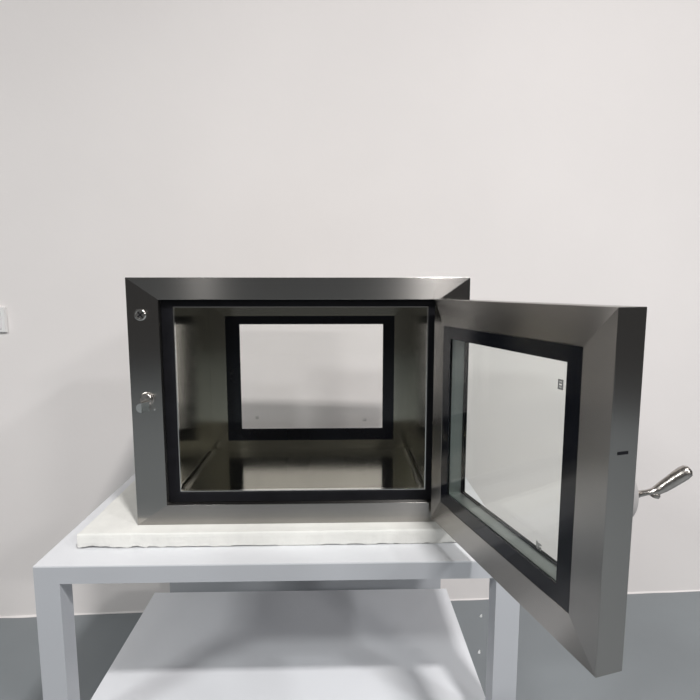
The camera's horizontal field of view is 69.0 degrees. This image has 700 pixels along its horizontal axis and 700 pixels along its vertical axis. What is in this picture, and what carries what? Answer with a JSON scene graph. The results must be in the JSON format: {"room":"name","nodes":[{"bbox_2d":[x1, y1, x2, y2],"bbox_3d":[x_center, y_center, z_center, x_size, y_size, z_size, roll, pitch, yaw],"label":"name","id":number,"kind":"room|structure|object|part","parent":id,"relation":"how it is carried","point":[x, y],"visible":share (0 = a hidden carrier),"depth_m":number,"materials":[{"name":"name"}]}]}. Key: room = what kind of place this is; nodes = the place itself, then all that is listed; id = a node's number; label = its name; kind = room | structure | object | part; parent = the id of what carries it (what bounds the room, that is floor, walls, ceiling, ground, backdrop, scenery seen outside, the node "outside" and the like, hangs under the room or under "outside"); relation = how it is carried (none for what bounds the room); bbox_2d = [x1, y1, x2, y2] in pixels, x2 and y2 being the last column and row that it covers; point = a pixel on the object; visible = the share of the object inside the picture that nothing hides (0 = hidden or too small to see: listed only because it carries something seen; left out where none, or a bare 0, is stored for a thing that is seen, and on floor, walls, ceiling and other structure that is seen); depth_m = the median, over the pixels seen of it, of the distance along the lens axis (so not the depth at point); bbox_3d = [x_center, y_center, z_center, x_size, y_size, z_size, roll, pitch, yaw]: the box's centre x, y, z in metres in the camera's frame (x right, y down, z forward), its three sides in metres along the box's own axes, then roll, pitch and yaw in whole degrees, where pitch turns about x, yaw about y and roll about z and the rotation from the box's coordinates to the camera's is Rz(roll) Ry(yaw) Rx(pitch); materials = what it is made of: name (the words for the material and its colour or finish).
{"room":"clean room","nodes":[
{"label":"clean room","id":0,"kind":"room"},
{"bbox_2d":[0,0,699,615],"bbox_3d":[0.246,-1.476,1.979,9.518,5.220,0.120,0,7,-4],"label":"wall","id":1,"kind":"structure","parent":0,"point":[544,151],"depth_m":2.01,"materials":[{"name":"paint"}]},
{"bbox_2d":[0,307,7,331],"bbox_3d":[-1.385,-0.117,1.972,0.100,0.100,0.015,0,7,-4],"label":"wall switch","id":2,"kind":"object","parent":1,"relation":"attached to","point":[3,315],"visible":1,"depth_m":1.97,"materials":[{"name":"plastic"}]},
{"bbox_2d":[0,590,699,617],"bbox_3d":[-0.104,1.103,2.202,4.600,0.007,0.008,0,7,-4],"label":"trim","id":3,"kind":"structure","parent":1,"relation":"attached to","point":[642,592],"depth_m":2.15,"materials":[{"name":"paint"}]},
{"bbox_2d":[0,591,699,699],"bbox_3d":[0.250,1.675,-2.266,9.700,0.060,10.100,0,7,0],"label":"floor","id":4,"kind":"structure","parent":0,"point":[661,651],"depth_m":1.91,"materials":[{"name":"grey concrete"}]},
{"bbox_2d":[33,474,519,699],"bbox_3d":[-0.168,0.797,1.635,1.093,0.750,0.905,0,7,-1],"label":"work table","id":5,"kind":"object","parent":4,"relation":"on","point":[354,621],"visible":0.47,"depth_m":1.39,"materials":[{"name":"white metal"}]},
{"bbox_3d":[-0.676,0.870,1.201,0.056,0.708,0.050,0,7,-1],"label":"leg","id":6,"kind":"part","parent":5,"relation":"part of","materials":[{"name":"white metal"}]},
{"bbox_3d":[-0.697,0.768,2.049,0.056,0.708,0.050,0,7,-1],"label":"leg","id":7,"kind":"part","parent":5,"relation":"part of","materials":[{"name":"grey metal"}]},
{"bbox_3d":[-0.158,0.498,1.169,1.093,0.039,0.050,0,7,-1],"label":"rail","id":8,"kind":"part","parent":5,"relation":"part of","materials":[{"name":"white metal"}]},
{"bbox_2d":[77,480,467,547],"bbox_3d":[-0.160,0.415,1.511,0.988,0.037,0.602,0,7,-2],"label":"support slab","id":9,"kind":"object","parent":5,"relation":"on","point":[117,525],"visible":0.41,"depth_m":1.22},
{"bbox_2d":[125,277,692,677],"bbox_3d":[-0.020,0.137,1.156,0.995,0.600,0.942,0,7,-1],"label":"box","id":10,"kind":"object","parent":9,"relation":"on","point":[196,463],"visible":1,"depth_m":1.19,"materials":[{"name":"silver metal"}]},
{"bbox_3d":[-0.119,0.128,1.232,0.802,0.600,0.028,0,7,-1],"label":"frame","id":11,"kind":"part","parent":10,"relation":"part of","materials":[{"name":"silver metal"}]},
{"bbox_3d":[-0.128,0.082,1.594,0.628,0.471,0.052,0,7,-1],"label":"door","id":12,"kind":"part","parent":10,"relation":"part of","materials":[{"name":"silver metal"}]},
{"bbox_3d":[0.298,0.176,0.963,0.048,0.532,0.540,-2,7,-17],"label":"door","id":13,"kind":"part","parent":10,"relation":"part of","materials":[{"name":"silver metal"}]},
{"bbox_3d":[0.401,0.212,0.729,0.014,0.060,0.024,-2,7,-17],"label":"handle plate","id":14,"kind":"part","parent":10,"relation":"part of","materials":[{"name":"grey plastic"}]},
{"bbox_3d":[0.447,0.191,0.733,0.084,0.051,0.025,0,7,0],"label":"lever","id":15,"kind":"part","parent":10,"relation":"part of","materials":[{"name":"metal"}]},
{"bbox_2d":[91,589,484,699],"bbox_3d":[-0.165,0.893,1.527,1.029,0.015,0.557,0,7,-1],"label":"shelf","id":16,"kind":"object","parent":5,"relation":"attached to","point":[385,644],"depth_m":1.51,"materials":[{"name":"white metal"}]},
{"bbox_3d":[0.340,0.765,2.074,0.056,0.708,0.050,0,7,-1],"label":"leg","id":17,"kind":"part","parent":5,"relation":"part of","materials":[{"name":"grey metal"}]},
{"bbox_3d":[0.361,0.867,1.226,0.056,0.708,0.050,0,7,-1],"label":"leg","id":18,"kind":"part","parent":5,"relation":"part of","materials":[{"name":"white metal"}]}
]}

